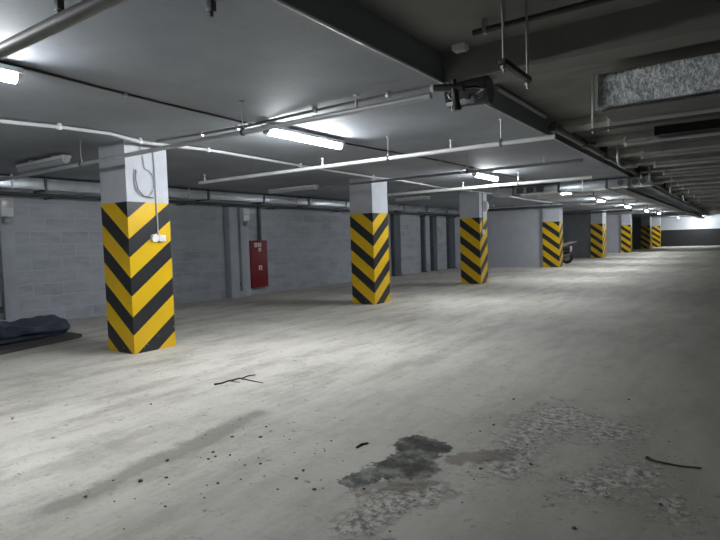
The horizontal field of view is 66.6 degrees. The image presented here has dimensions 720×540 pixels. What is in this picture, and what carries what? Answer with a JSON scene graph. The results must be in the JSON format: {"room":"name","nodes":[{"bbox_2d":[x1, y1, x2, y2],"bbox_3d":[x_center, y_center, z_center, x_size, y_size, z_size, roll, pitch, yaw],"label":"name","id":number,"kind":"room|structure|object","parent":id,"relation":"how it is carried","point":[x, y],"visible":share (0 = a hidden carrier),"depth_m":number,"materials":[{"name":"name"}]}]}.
{"room":"parking garage","nodes":[
{"label":"parking garage","id":0,"kind":"room"},
{"bbox_2d":[0,190,460,318],"bbox_3d":[6.433,-2.064,30.079,0.300,3.500,71.000,0,4,35],"label":"wall","id":1,"kind":"structure","parent":0,"point":[59,241],"depth_m":14.18,"materials":[{"name":"grey brick"}]},
{"bbox_2d":[0,191,459,216],"bbox_3d":[-3.766,-1.742,14.684,0.338,0.098,31.100,0,4,35],"label":"pipe","id":2,"kind":"object","parent":1,"relation":"attached to","point":[7,193],"visible":0.73,"depth_m":14.05,"materials":[{"name":"metal"}]},
{"bbox_2d":[249,240,268,287],"bbox_3d":[-2.985,-0.183,15.909,0.252,1.350,0.670,0,4,35],"label":"cabinet","id":3,"kind":"object","parent":1,"relation":"attached to","point":[258,258],"visible":0.96,"depth_m":15.80,"materials":[{"name":"red metal"}]},
{"bbox_2d":[257,204,261,239],"bbox_3d":[-2.946,-1.404,16.054,0.098,1.070,0.100,0,4,35],"label":"supply pipe","id":4,"kind":"object","parent":3,"relation":"attached to","point":[258,208],"visible":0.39,"depth_m":16.02,"materials":[{"name":"grey metal"}]},
{"bbox_2d":[0,0,708,217],"bbox_3d":[10.357,-3.489,27.276,9.330,0.600,71.000,0,4,35],"label":"ceiling","id":5,"kind":"structure","parent":0,"point":[267,55],"depth_m":5.66,"materials":[{"name":"paint"}]},
{"bbox_2d":[0,63,23,83],"bbox_3d":[-3.034,-1.476,3.694,0.132,0.155,1.380,0,4,35],"label":"ceiling lamp","id":6,"kind":"object","parent":5,"relation":"attached to","point":[8,73],"visible":1,"depth_m":4.17,"materials":[{"name":"white plastic"}]},
{"bbox_2d":[0,69,17,83],"bbox_3d":[-3.034,-1.453,3.696,0.104,0.104,1.300,0,4,35],"label":"diffuser","id":7,"kind":"object","parent":6,"relation":"attached to","point":[6,75],"depth_m":4.16,"materials":[{"name":"white plastic"}]},
{"bbox_2d":[15,154,70,171],"bbox_3d":[-4.926,-1.663,8.496,1.480,0.165,0.132,0,4,35],"label":"ceiling lamp","id":8,"kind":"object","parent":5,"relation":"attached to","point":[54,160],"visible":1,"depth_m":8.37,"materials":[{"name":"white plastic"}]},
{"bbox_2d":[18,158,64,171],"bbox_3d":[-4.925,-1.636,8.498,1.400,0.104,0.104,0,4,35],"label":"diffuser","id":9,"kind":"object","parent":8,"relation":"attached to","point":[47,162],"depth_m":8.44,"materials":[{"name":"white plastic"}]},
{"bbox_2d":[53,0,64,12],"bbox_3d":[-1.748,-1.520,3.183,0.050,0.090,0.040,0,4,35],"label":"anchor","id":10,"kind":"object","parent":5,"relation":"attached to","point":[58,4],"visible":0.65,"depth_m":3.17,"materials":[{"name":"metal"}]},
{"bbox_2d":[0,0,126,59],"bbox_3d":[-2.675,-1.507,3.511,13.600,0.635,0.090,0,4,35],"label":"pipe","id":11,"kind":"object","parent":5,"relation":"hanging from","point":[82,10],"visible":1,"depth_m":2.70,"materials":[{"name":"metal"}]},
{"bbox_2d":[206,0,215,17],"bbox_3d":[-0.884,-1.550,3.255,0.050,0.090,0.040,0,4,35],"label":"anchor","id":12,"kind":"object","parent":5,"relation":"attached to","point":[210,4],"visible":1,"depth_m":3.24,"materials":[{"name":"metal"}]},
{"bbox_2d":[0,92,432,181],"bbox_3d":[-3.313,-1.542,6.994,9.400,0.348,0.066,0,4,35],"label":"pipe","id":13,"kind":"object","parent":5,"relation":"hanging from","point":[426,96],"visible":1,"depth_m":5.50,"materials":[{"name":"metal"}]},
{"bbox_2d":[0,174,459,214],"bbox_3d":[-3.700,-1.962,14.623,0.495,0.280,31.100,0,4,35],"label":"duct","id":14,"kind":"object","parent":5,"relation":"attached to","point":[35,185],"visible":0.73,"depth_m":14.02,"materials":[{"name":"metal"}]},
{"bbox_2d":[0,119,551,202],"bbox_3d":[0.516,-2.066,12.262,0.294,0.082,27.000,0,4,34],"label":"conduit","id":15,"kind":"object","parent":5,"relation":"attached to","point":[58,126],"visible":0.96,"depth_m":7.81,"materials":[{"name":"plastic"}]},
{"bbox_2d":[155,85,429,142],"bbox_3d":[-0.992,-1.722,6.259,4.102,0.054,0.148,0,4,34],"label":"conduit","id":16,"kind":"object","parent":5,"relation":"attached to","point":[387,94],"visible":0.98,"depth_m":5.95,"materials":[{"name":"metal"}]},
{"bbox_2d":[268,184,318,193],"bbox_3d":[-1.677,-2.031,13.651,1.550,0.165,0.132,0,4,35],"label":"ceiling lamp","id":17,"kind":"object","parent":5,"relation":"attached to","point":[304,187],"visible":0.94,"depth_m":13.57,"materials":[{"name":"white plastic"}]},
{"bbox_2d":[261,124,344,149],"bbox_3d":[-0.698,-1.724,7.091,0.132,0.155,1.520,0,4,35],"label":"ceiling lamp","id":18,"kind":"object","parent":5,"relation":"attached to","point":[285,132],"visible":0.77,"depth_m":7.01,"materials":[{"name":"white plastic"}]},
{"bbox_2d":[268,129,341,148],"bbox_3d":[-0.697,-1.701,7.092,0.104,0.104,1.440,0,4,35],"label":"diffuser","id":19,"kind":"object","parent":18,"relation":"attached to","point":[291,134],"depth_m":7.03,"materials":[{"name":"white plastic"}]},
{"bbox_2d":[0,61,632,205],"bbox_3d":[4.368,-2.321,14.457,0.366,0.036,35.000,0,4,35],"label":"cable","id":20,"kind":"object","parent":5,"relation":"attached to","point":[125,94],"visible":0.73,"depth_m":5.41,"materials":[{"name":"plastic"}]},
{"bbox_2d":[273,0,443,83],"bbox_3d":[-2.548,-1.394,0.289,0.026,0.026,11.760,0,4,35],"label":"trim","id":21,"kind":"structure","parent":5,"relation":"attached to","point":[281,2],"depth_m":3.89,"materials":[{"name":"grey metal"}]},
{"bbox_2d":[198,119,555,183],"bbox_3d":[-0.326,-1.700,8.162,6.300,0.335,0.070,0,4,35],"label":"pipe","id":22,"kind":"object","parent":5,"relation":"hanging from","point":[500,143],"visible":1,"depth_m":7.57,"materials":[{"name":"metal"}]},
{"bbox_2d":[395,195,429,201],"bbox_3d":[1.724,-2.359,17.976,1.250,0.165,0.132,0,4,35],"label":"ceiling lamp","id":23,"kind":"object","parent":5,"relation":"attached to","point":[420,197],"visible":0.99,"depth_m":17.93,"materials":[{"name":"white plastic"}]},
{"bbox_2d":[396,197,427,201],"bbox_3d":[1.724,-2.332,17.978,1.170,0.104,0.104,0,4,35],"label":"diffuser","id":24,"kind":"object","parent":23,"relation":"attached to","point":[404,198],"depth_m":17.98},
{"bbox_2d":[318,156,582,187],"bbox_3d":[1.312,-1.863,10.100,5.300,0.311,0.062,0,4,35],"label":"pipe","id":25,"kind":"object","parent":5,"relation":"hanging from","point":[467,171],"visible":1,"depth_m":9.71,"materials":[{"name":"metal"}]},
{"bbox_2d":[471,172,498,180],"bbox_3d":[2.787,-2.093,12.157,0.132,0.155,1.300,0,4,35],"label":"ceiling lamp","id":26,"kind":"object","parent":5,"relation":"attached to","point":[490,176],"visible":0.84,"depth_m":12.07,"materials":[{"name":"white plastic"}]},
{"bbox_2d":[476,173,497,180],"bbox_3d":[2.788,-2.071,12.158,0.104,0.104,1.220,0,4,35],"label":"diffuser","id":27,"kind":"object","parent":26,"relation":"attached to","point":[490,176],"depth_m":12.13,"materials":[{"name":"white plastic"}]},
{"bbox_2d":[387,172,591,195],"bbox_3d":[2.741,-2.056,12.884,5.100,0.303,0.086,0,4,35],"label":"pipe","id":28,"kind":"object","parent":5,"relation":"hanging from","point":[518,183],"visible":0.94,"depth_m":12.60,"materials":[{"name":"metal"}]},
{"bbox_2d":[488,201,596,210],"bbox_3d":[7.714,-2.916,25.317,6.000,0.180,0.232,0,4,35],"label":"channel","id":29,"kind":"object","parent":5,"relation":"hanging from","point":[578,204],"visible":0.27,"depth_m":24.86,"materials":[{"name":"metal"}]},
{"bbox_2d":[492,175,653,196],"bbox_3d":[5.734,-2.273,15.099,4.120,0.280,0.645,0,4,35],"label":"duct","id":30,"kind":"object","parent":5,"relation":"attached to","point":[629,182],"visible":1,"depth_m":14.76,"materials":[{"name":"metal"}]},
{"bbox_2d":[516,188,523,193],"bbox_3d":[4.543,-2.254,15.556,0.200,0.155,0.022,0,4,35],"label":"square vent","id":31,"kind":"object","parent":30,"relation":"attached to","point":[518,190],"depth_m":15.55,"materials":[{"name":"metal"}]},
{"bbox_2d":[526,187,533,192],"bbox_3d":[4.774,-2.252,15.398,0.200,0.155,0.022,0,4,35],"label":"square vent","id":32,"kind":"object","parent":30,"relation":"attached to","point":[528,189],"depth_m":15.38,"materials":[{"name":"metal"}]},
{"bbox_2d":[536,186,543,191],"bbox_3d":[5.005,-2.251,15.239,0.200,0.155,0.022,0,4,35],"label":"square vent","id":33,"kind":"object","parent":30,"relation":"attached to","point":[538,188],"depth_m":15.23,"materials":[{"name":"metal"}]},
{"bbox_2d":[617,179,623,185],"bbox_3d":[6.694,-2.246,14.078,0.156,0.156,0.022,0,4,35],"label":"round vent","id":34,"kind":"object","parent":30,"relation":"attached to","point":[620,182],"depth_m":14.07,"materials":[{"name":"metal"}]},
{"bbox_2d":[631,178,637,184],"bbox_3d":[6.966,-2.245,13.890,0.156,0.156,0.022,0,4,35],"label":"round vent","id":35,"kind":"object","parent":30,"relation":"attached to","point":[634,181],"depth_m":13.89,"materials":[{"name":"metal"}]},
{"bbox_2d":[640,178,646,183],"bbox_3d":[7.122,-2.244,13.783,0.156,0.156,0.022,0,4,35],"label":"round vent","id":36,"kind":"object","parent":30,"relation":"attached to","point":[642,180],"depth_m":13.77,"materials":[{"name":"metal"}]},
{"bbox_2d":[537,191,608,198],"bbox_3d":[6.226,-2.320,16.097,2.000,0.321,0.082,0,4,35],"label":"pipe","id":37,"kind":"object","parent":5,"relation":"hanging from","point":[593,192],"visible":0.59,"depth_m":16.05,"materials":[{"name":"metal"}]},
{"bbox_2d":[563,209,632,214],"bbox_3d":[13.344,-3.514,33.500,6.000,0.180,0.232,0,4,35],"label":"channel","id":38,"kind":"object","parent":5,"relation":"hanging from","point":[628,210],"visible":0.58,"depth_m":32.74,"materials":[{"name":"metal"}]},
{"bbox_2d":[581,195,635,204],"bbox_3d":[9.117,-2.620,20.167,1.850,0.321,0.082,0,4,35],"label":"pipe","id":39,"kind":"object","parent":5,"relation":"hanging from","point":[623,200],"visible":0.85,"depth_m":20.11,"materials":[{"name":"metal"}]},
{"bbox_2d":[606,206,657,209],"bbox_3d":[12.707,-3.017,25.694,2.200,0.321,0.082,0,4,35],"label":"pipe","id":40,"kind":"object","parent":5,"relation":"hanging from","point":[614,208],"visible":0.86,"depth_m":25.62,"materials":[{"name":"metal"}]},
{"bbox_2d":[611,188,704,217],"bbox_3d":[19.578,-3.660,33.262,0.417,0.240,44.700,0,4,35],"label":"cable tray","id":41,"kind":"object","parent":5,"relation":"hanging from","point":[630,192],"visible":0.8,"depth_m":20.27,"materials":[{"name":"black metal"}]},
{"bbox_2d":[0,245,719,539],"bbox_3d":[14.483,-0.123,24.683,19.700,0.300,71.600,0,4,35],"label":"floor","id":42,"kind":"structure","parent":0,"point":[579,339],"depth_m":4.53,"materials":[{"name":"concrete"}]},
{"bbox_2d":[0,196,19,321],"bbox_3d":[-6.898,-0.119,10.136,0.347,2.500,0.980,0,4,35],"label":"pilaster","id":43,"kind":"object","parent":42,"relation":"on","point":[9,293],"visible":0.84,"depth_m":10.38,"materials":[{"name":"paint"}]},
{"bbox_2d":[0,332,81,354],"bbox_3d":[-5.989,1.205,7.759,1.950,0.050,3.840,0,4,35],"label":"board","id":44,"kind":"object","parent":42,"relation":"on","point":[6,348],"visible":0.67,"depth_m":8.49,"materials":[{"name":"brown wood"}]},
{"bbox_2d":[0,314,69,343],"bbox_3d":[-6.380,1.018,8.180,1.734,0.298,3.755,0,4,35],"label":"bundle","id":45,"kind":"object","parent":44,"relation":"on","point":[47,325],"visible":1,"depth_m":9.00,"materials":[{"name":"fabric"}]},
{"bbox_2d":[98,141,175,353],"bbox_3d":[-3.197,-0.313,7.880,0.628,2.899,0.668,0,4,35],"label":"concrete column","id":46,"kind":"structure","parent":42,"relation":"on","point":[138,269],"depth_m":7.64,"materials":[{"name":"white paint"}]},
{"bbox_2d":[134,147,154,197],"bbox_3d":[-2.984,-1.349,7.584,0.029,0.698,0.312,0,4,35],"label":"coil","id":47,"kind":"object","parent":46,"relation":"hanging from","point":[138,190],"visible":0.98,"depth_m":7.56,"materials":[{"name":"grey plastic"}]},
{"bbox_2d":[150,147,165,241],"bbox_3d":[-2.876,-1.063,7.741,0.050,1.330,0.235,0,4,35],"label":"power socket","id":48,"kind":"object","parent":46,"relation":"attached to","point":[154,237],"visible":1,"depth_m":7.74,"materials":[{"name":"white plastic"}]},
{"bbox_2d":[150,234,158,241],"bbox_3d":[-2.893,-0.450,7.721,0.050,0.110,0.110,0,4,35],"label":"socket","id":49,"kind":"object","parent":48,"relation":"attached to","point":[154,237],"depth_m":7.70,"materials":[{"name":"white plastic"}]},
{"bbox_2d":[223,207,250,297],"bbox_3d":[-3.370,-0.493,15.263,0.347,2.500,0.710,0,4,35],"label":"pilaster","id":50,"kind":"object","parent":42,"relation":"on","point":[236,232],"visible":1,"depth_m":15.15,"materials":[{"name":"paint"}]},
{"bbox_2d":[214,374,261,384],"bbox_3d":[-1.305,1.182,5.813,0.478,0.022,0.411,-3,3,-22],"label":"twig","id":51,"kind":"object","parent":42,"relation":"on","point":[242,378],"visible":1,"depth_m":5.84,"materials":[{"name":"brown wood"}]},
{"bbox_2d":[356,442,368,447],"bbox_3d":[0.011,1.242,3.895,0.118,0.014,0.035,-5,4,-44],"label":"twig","id":52,"kind":"object","parent":42,"relation":"on","point":[360,444],"visible":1,"depth_m":3.90,"materials":[{"name":"black"}]},
{"bbox_2d":[349,177,389,304],"bbox_3d":[0.232,-0.677,12.863,0.628,2.899,0.668,0,4,35],"label":"concrete column","id":53,"kind":"structure","parent":42,"relation":"on","point":[369,234],"depth_m":12.62,"materials":[{"name":"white paint"}]},
{"bbox_2d":[390,214,401,275],"bbox_3d":[1.486,-1.014,22.433,0.220,2.500,0.580,0,4,35],"label":"wall post","id":54,"kind":"object","parent":42,"relation":"on","point":[394,218],"visible":0.94,"depth_m":22.30,"materials":[{"name":"metal"}]},
{"bbox_2d":[420,216,427,271],"bbox_3d":[2.844,-1.158,24.407,0.220,2.500,0.240,0,4,35],"label":"wall post","id":55,"kind":"object","parent":42,"relation":"on","point":[422,218],"visible":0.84,"depth_m":24.36,"materials":[{"name":"concrete"}]},
{"bbox_2d":[429,216,437,270],"bbox_3d":[3.409,-1.218,25.229,0.220,2.500,0.440,0,4,35],"label":"wall post","id":56,"kind":"object","parent":42,"relation":"on","point":[433,219],"visible":1,"depth_m":25.12,"materials":[{"name":"concrete"}]},
{"bbox_2d":[446,217,456,268],"bbox_3d":[4.456,-1.329,26.751,0.220,2.500,0.680,0,4,35],"label":"wall post","id":57,"kind":"object","parent":42,"relation":"on","point":[450,221],"visible":1,"depth_m":26.59,"materials":[{"name":"metal"}]},
{"bbox_2d":[459,191,487,283],"bbox_3d":[3.656,-1.028,17.595,0.668,2.899,0.628,0,4,35],"label":"concrete column","id":58,"kind":"structure","parent":42,"relation":"on","point":[473,245],"depth_m":17.35,"materials":[{"name":"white paint"}]},
{"bbox_2d":[482,193,484,234],"bbox_3d":[3.874,-1.779,17.269,0.050,1.320,0.140,0,4,35],"label":"power socket","id":59,"kind":"object","parent":58,"relation":"attached to","point":[483,230],"visible":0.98,"depth_m":17.25,"materials":[{"name":"white plastic"}]},
{"bbox_2d":[483,201,494,211],"bbox_3d":[4.063,-2.036,17.467,0.401,0.345,0.267,-2,3,-4],"label":"fire alarm","id":60,"kind":"object","parent":58,"relation":"attached to","point":[485,203],"visible":0.96,"depth_m":17.36,"materials":[{"name":"white plastic"}]},
{"bbox_2d":[542,204,562,266],"bbox_3d":[8.966,-1.600,25.489,0.748,2.899,0.668,0,4,35],"label":"concrete column","id":61,"kind":"structure","parent":42,"relation":"on","point":[552,218],"depth_m":25.22,"materials":[{"name":"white paint"}]},
{"bbox_2d":[563,241,576,263],"bbox_3d":[10.060,-0.895,28.277,2.150,1.134,0.736,0,4,35],"label":"motorcycle","id":62,"kind":"object","parent":42,"relation":"on","point":[567,256],"visible":0.51,"depth_m":27.83,"materials":[{"name":"metal"}]},
{"bbox_2d":[591,210,605,257],"bbox_3d":[14.742,-2.212,33.867,0.668,2.899,1.158,0,4,35],"label":"concrete column","id":63,"kind":"structure","parent":42,"relation":"on","point":[598,220],"depth_m":33.43,"materials":[{"name":"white paint"}]},
{"bbox_2d":[621,214,631,252],"bbox_3d":[20.295,-2.789,41.709,0.648,2.899,0.708,0,4,35],"label":"concrete column","id":64,"kind":"structure","parent":42,"relation":"on","point":[626,219],"depth_m":41.43,"materials":[{"name":"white paint"}]},
{"bbox_2d":[641,217,651,248],"bbox_3d":[26.273,-3.416,50.258,0.728,2.899,1.308,0,4,35],"label":"concrete column","id":65,"kind":"structure","parent":42,"relation":"on","point":[646,222],"depth_m":49.77,"materials":[{"name":"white paint"}]},
{"bbox_2d":[652,218,660,246],"bbox_3d":[29.537,-3.742,54.615,0.728,2.899,0.708,0,4,35],"label":"concrete column","id":66,"kind":"structure","parent":42,"relation":"on","point":[656,222],"depth_m":54.34,"materials":[{"name":"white paint"}]},
{"bbox_2d":[645,456,701,468],"bbox_3d":[1.950,1.207,3.419,0.309,0.024,0.048,1,4,38],"label":"strap","id":67,"kind":"object","parent":42,"relation":"on","point":[646,457],"visible":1,"depth_m":3.41,"materials":[{"name":"black"}]},
{"bbox_2d":[487,205,542,266],"bbox_3d":[6.884,-1.606,26.799,4.164,2.900,0.220,0,4,35],"label":"wall partition","id":68,"kind":"structure","parent":0,"point":[515,237],"depth_m":26.28,"materials":[{"name":"white paint"}]},
{"bbox_2d":[353,0,719,212],"bbox_3d":[18.222,-3.580,21.858,9.770,0.330,71.000,0,4,35],"label":"ceiling","id":69,"kind":"structure","parent":0,"point":[439,24],"depth_m":4.75,"materials":[{"name":"concrete"}]},
{"bbox_2d":[451,42,468,53],"bbox_3d":[0.891,-1.974,4.873,0.130,0.060,0.100,0,4,35],"label":"junction box","id":70,"kind":"object","parent":69,"relation":"attached to","point":[461,47],"visible":1,"depth_m":4.84,"materials":[{"name":"white plastic"}]},
{"bbox_2d":[498,0,531,88],"bbox_3d":[1.075,-1.633,3.792,0.050,0.640,0.550,0,4,35],"label":"hanger","id":71,"kind":"object","parent":69,"relation":"hanging from","point":[504,63],"visible":1,"depth_m":3.78,"materials":[{"name":"metal"}]},
{"bbox_2d":[495,86,546,118],"bbox_3d":[2.090,-2.110,6.981,0.051,0.052,1.900,0,4,35],"label":"tube","id":72,"kind":"object","parent":69,"relation":"attached to","point":[497,88],"visible":1,"depth_m":6.79,"materials":[{"name":"grey metal"}]},
{"bbox_2d":[472,0,614,35],"bbox_3d":[4.635,-1.904,1.828,9.050,0.110,0.050,0,4,35],"label":"ceiling pipe","id":73,"kind":"object","parent":69,"relation":"attached to","point":[485,29],"visible":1,"depth_m":4.08,"materials":[{"name":"metal"}]},
{"bbox_2d":[443,0,719,83],"bbox_3d":[4.890,-1.866,2.482,9.770,0.270,0.320,0,4,35],"label":"beam","id":74,"kind":"structure","parent":69,"relation":"attached to","point":[668,24],"depth_m":4.39,"materials":[{"name":"concrete"}]},
{"bbox_2d":[444,76,493,107],"bbox_3d":[1.010,-1.649,5.093,0.405,0.268,0.268,0,3,28],"label":"pipe","id":75,"kind":"object","parent":74,"relation":"hanging from","point":[468,95],"visible":0.79,"depth_m":4.98,"materials":[{"name":"metal"}]},
{"bbox_2d":[430,79,484,111],"bbox_3d":[0.909,-1.394,4.481,0.319,0.331,0.866,0,4,35],"label":"pipe fitting","id":76,"kind":"object","parent":75,"relation":"attached to","point":[454,88],"visible":1,"depth_m":4.13,"materials":[{"name":"black plastic"}]},
{"bbox_2d":[484,104,683,203],"bbox_3d":[17.627,-3.535,29.616,0.022,0.022,58.920,0,4,35],"label":"trim","id":77,"kind":"structure","parent":69,"relation":"attached to","point":[484,104],"depth_m":8.36,"materials":[{"name":"grey metal"}]},
{"bbox_2d":[585,130,656,146],"bbox_3d":[8.186,-2.295,7.272,9.770,0.110,0.500,0,4,35],"label":"trim","id":78,"kind":"structure","parent":69,"relation":"attached to","point":[611,140],"depth_m":9.54,"materials":[{"name":"concrete"}]},
{"bbox_2d":[616,145,637,168],"bbox_3d":[4.896,-2.133,10.057,0.377,0.525,0.118,-1,3,6],"label":"pipe","id":79,"kind":"object","parent":69,"relation":"attached to","point":[619,164],"visible":0.9,"depth_m":10.03,"materials":[{"name":"grey metal"}]},
{"bbox_2d":[548,122,710,214],"bbox_3d":[18.035,-3.675,29.811,0.261,0.293,54.120,0,4,35],"label":"pipe","id":80,"kind":"object","parent":69,"relation":"attached to","point":[554,127],"visible":0.7,"depth_m":9.81,"materials":[{"name":"metal"}]},
{"bbox_2d":[555,108,719,132],"bbox_3d":[7.111,-2.181,5.710,9.770,0.110,0.500,0,4,35],"label":"trim","id":81,"kind":"structure","parent":69,"relation":"attached to","point":[583,123],"depth_m":7.99,"materials":[{"name":"metal"}]},
{"bbox_2d":[590,53,719,133],"bbox_3d":[5.922,-1.759,3.227,8.728,0.622,0.752,0,4,35],"label":"duct","id":82,"kind":"object","parent":69,"relation":"hanging from","point":[689,84],"visible":1,"depth_m":5.09,"materials":[{"name":"silver metal"}]},
{"bbox_2d":[648,165,663,184],"bbox_3d":[7.346,-2.393,13.618,0.377,0.525,0.118,-1,3,6],"label":"pipe","id":83,"kind":"object","parent":69,"relation":"attached to","point":[649,166],"visible":0.91,"depth_m":13.59,"materials":[{"name":"grey metal"}]},
{"bbox_2d":[607,139,719,157],"bbox_3d":[9.261,-2.409,8.835,9.770,0.110,0.500,0,4,35],"label":"trim","id":84,"kind":"structure","parent":69,"relation":"attached to","point":[713,143],"depth_m":10.81,"materials":[{"name":"concrete"}]},
{"bbox_2d":[621,151,719,165],"bbox_3d":[10.336,-2.523,10.398,9.770,0.110,0.500,0,4,35],"label":"beam","id":85,"kind":"structure","parent":69,"relation":"attached to","point":[715,154],"depth_m":12.40,"materials":[{"name":"concrete"}]},
{"bbox_2d":[624,125,719,146],"bbox_3d":[7.973,-2.143,6.396,8.927,0.310,0.078,0,4,35],"label":"pipe","id":86,"kind":"object","parent":69,"relation":"hanging from","point":[626,143],"visible":0.94,"depth_m":8.55,"materials":[{"name":"grey metal"}]},
{"bbox_2d":[669,182,681,194],"bbox_3d":[10.288,-2.705,17.894,0.377,0.525,0.118,-1,3,6],"label":"pipe","id":87,"kind":"object","parent":69,"relation":"attached to","point":[670,191],"visible":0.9,"depth_m":17.87,"materials":[{"name":"grey metal"}]},
{"bbox_2d":[640,162,719,172],"bbox_3d":[11.411,-2.638,11.960,9.770,0.110,0.500,0,4,35],"label":"beam","id":88,"kind":"structure","parent":69,"relation":"attached to","point":[714,164],"depth_m":13.99,"materials":[{"name":"concrete"}]},
{"bbox_2d":[641,148,719,158],"bbox_3d":[9.049,-2.257,7.959,8.927,0.310,0.078,0,4,35],"label":"pipe","id":89,"kind":"object","parent":69,"relation":"hanging from","point":[643,156],"visible":0.94,"depth_m":10.12,"materials":[{"name":"white plastic"}]},
{"bbox_2d":[643,168,719,177],"bbox_3d":[12.486,-2.752,13.523,9.770,0.110,0.500,0,4,35],"label":"beam","id":90,"kind":"structure","parent":69,"relation":"attached to","point":[654,175],"depth_m":15.64,"materials":[{"name":"concrete"}]},
{"bbox_2d":[653,156,719,167],"bbox_3d":[10.135,-2.372,9.538,8.927,0.310,0.078,0,4,35],"label":"pipe","id":91,"kind":"object","parent":69,"relation":"hanging from","point":[717,160],"visible":0.94,"depth_m":11.73,"materials":[{"name":"white plastic"}]},
{"bbox_2d":[654,119,719,142],"bbox_3d":[6.915,-2.281,8.027,4.520,0.140,0.900,0,4,35],"label":"ceiling vent","id":92,"kind":"object","parent":69,"relation":"in","point":[706,126],"visible":0.66,"depth_m":8.75,"materials":[{"name":"black metal"}]},
{"bbox_2d":[654,174,719,182],"bbox_3d":[13.561,-2.866,15.085,9.770,0.110,0.500,0,4,35],"label":"beam","id":93,"kind":"structure","parent":69,"relation":"attached to","point":[665,180],"depth_m":17.25,"materials":[{"name":"concrete"}]},
{"bbox_2d":[663,168,719,174],"bbox_3d":[11.181,-2.483,11.059,8.927,0.310,0.078,0,4,35],"label":"pipe","id":94,"kind":"object","parent":69,"relation":"hanging from","point":[711,169],"visible":0.94,"depth_m":13.25,"materials":[{"name":"grey metal"}]},
{"bbox_2d":[666,179,719,186],"bbox_3d":[14.636,-2.980,16.648,9.770,0.110,0.500,0,4,35],"label":"trim","id":95,"kind":"structure","parent":69,"relation":"attached to","point":[672,183],"depth_m":18.73,"materials":[{"name":"metal"}]},
{"bbox_2d":[666,183,719,189],"bbox_3d":[15.711,-3.094,18.210,9.770,0.110,0.500,0,4,35],"label":"trim","id":96,"kind":"structure","parent":69,"relation":"attached to","point":[672,187],"depth_m":20.35,"materials":[{"name":"concrete"}]},
{"bbox_2d":[671,187,719,192],"bbox_3d":[16.786,-3.208,19.773,9.770,0.110,0.500,0,4,35],"label":"trim","id":97,"kind":"structure","parent":69,"relation":"attached to","point":[709,188],"depth_m":21.84,"materials":[{"name":"metal"}]},
{"bbox_2d":[671,175,719,180],"bbox_3d":[12.302,-2.602,12.688,8.927,0.310,0.078,0,4,35],"label":"pipe","id":98,"kind":"object","parent":69,"relation":"hanging from","point":[711,176],"visible":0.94,"depth_m":14.89,"materials":[{"name":"grey metal"}]},
{"bbox_2d":[677,180,719,185],"bbox_3d":[13.348,-2.713,14.209,8.927,0.310,0.078,0,4,35],"label":"pipe","id":99,"kind":"object","parent":69,"relation":"hanging from","point":[678,183],"visible":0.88,"depth_m":16.43,"materials":[{"name":"grey metal"}]},
{"bbox_2d":[681,192,719,197],"bbox_3d":[19.105,-3.454,23.144,9.770,0.110,0.500,0,4,35],"label":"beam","id":100,"kind":"structure","parent":69,"relation":"attached to","point":[704,194],"depth_m":25.22,"materials":[{"name":"concrete"}]},
{"bbox_2d":[682,181,719,189],"bbox_3d":[14.480,-2.833,15.854,8.927,0.310,0.078,0,4,35],"label":"pipe","id":101,"kind":"object","parent":69,"relation":"hanging from","point":[683,187],"visible":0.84,"depth_m":18.10,"materials":[{"name":"grey metal"}]},
{"bbox_2d":[686,197,719,200],"bbox_3d":[21.425,-3.700,26.516,9.770,0.110,0.500,0,4,35],"label":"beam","id":102,"kind":"structure","parent":69,"relation":"attached to","point":[695,199],"depth_m":28.64,"materials":[{"name":"concrete"}]},
{"bbox_2d":[688,190,719,193],"bbox_3d":[15.951,-2.990,17.992,8.927,0.310,0.078,0,4,35],"label":"pipe","id":103,"kind":"object","parent":69,"relation":"hanging from","point":[688,190],"visible":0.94,"depth_m":20.24,"materials":[{"name":"grey metal"}]},
{"bbox_2d":[692,201,719,203],"bbox_3d":[23.745,-3.946,29.888,9.770,0.110,0.500,0,4,35],"label":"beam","id":104,"kind":"structure","parent":69,"relation":"attached to","point":[705,202],"depth_m":32.06,"materials":[{"name":"concrete"}]},
{"bbox_2d":[693,193,719,197],"bbox_3d":[17.761,-3.182,20.623,8.927,0.310,0.078,0,4,35],"label":"pipe","id":105,"kind":"object","parent":69,"relation":"hanging from","point":[694,196],"visible":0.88,"depth_m":22.90,"materials":[{"name":"grey metal"}]},
{"bbox_2d":[695,204,719,206],"bbox_3d":[26.064,-4.192,33.260,9.770,0.110,0.500,0,4,35],"label":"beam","id":106,"kind":"structure","parent":69,"relation":"attached to","point":[703,204],"depth_m":35.41,"materials":[{"name":"concrete"}]},
{"bbox_2d":[699,197,719,201],"bbox_3d":[19.911,-3.410,23.749,8.927,0.310,0.078,0,4,35],"label":"pipe","id":107,"kind":"object","parent":69,"relation":"hanging from","point":[706,197],"visible":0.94,"depth_m":26.04,"materials":[{"name":"grey metal"}]},
{"bbox_2d":[563,211,590,257],"bbox_3d":[12.534,-2.203,34.968,4.214,2.900,0.220,0,4,35],"label":"wall partition","id":108,"kind":"structure","parent":0,"point":[576,227],"depth_m":34.10,"materials":[{"name":"paint"}]},
{"bbox_2d":[606,214,620,252],"bbox_3d":[18.164,-2.794,43.028,4.354,2.900,0.220,0,4,35],"label":"wall partition","id":109,"kind":"structure","parent":0,"point":[613,222],"depth_m":42.02,"materials":[{"name":"white paint"}]},
{"bbox_2d":[632,217,640,248],"bbox_3d":[23.923,-3.403,51.364,4.394,2.900,0.220,0,4,35],"label":"wall partition","id":110,"kind":"structure","parent":0,"point":[636,221],"depth_m":50.25,"materials":[{"name":"paint"}]},
{"bbox_2d":[661,213,719,245],"bbox_3d":[34.595,-4.160,53.902,19.700,3.500,0.300,0,4,35],"label":"wall","id":111,"kind":"structure","parent":0,"point":[681,231],"depth_m":54.76,"materials":[{"name":"white paint"}]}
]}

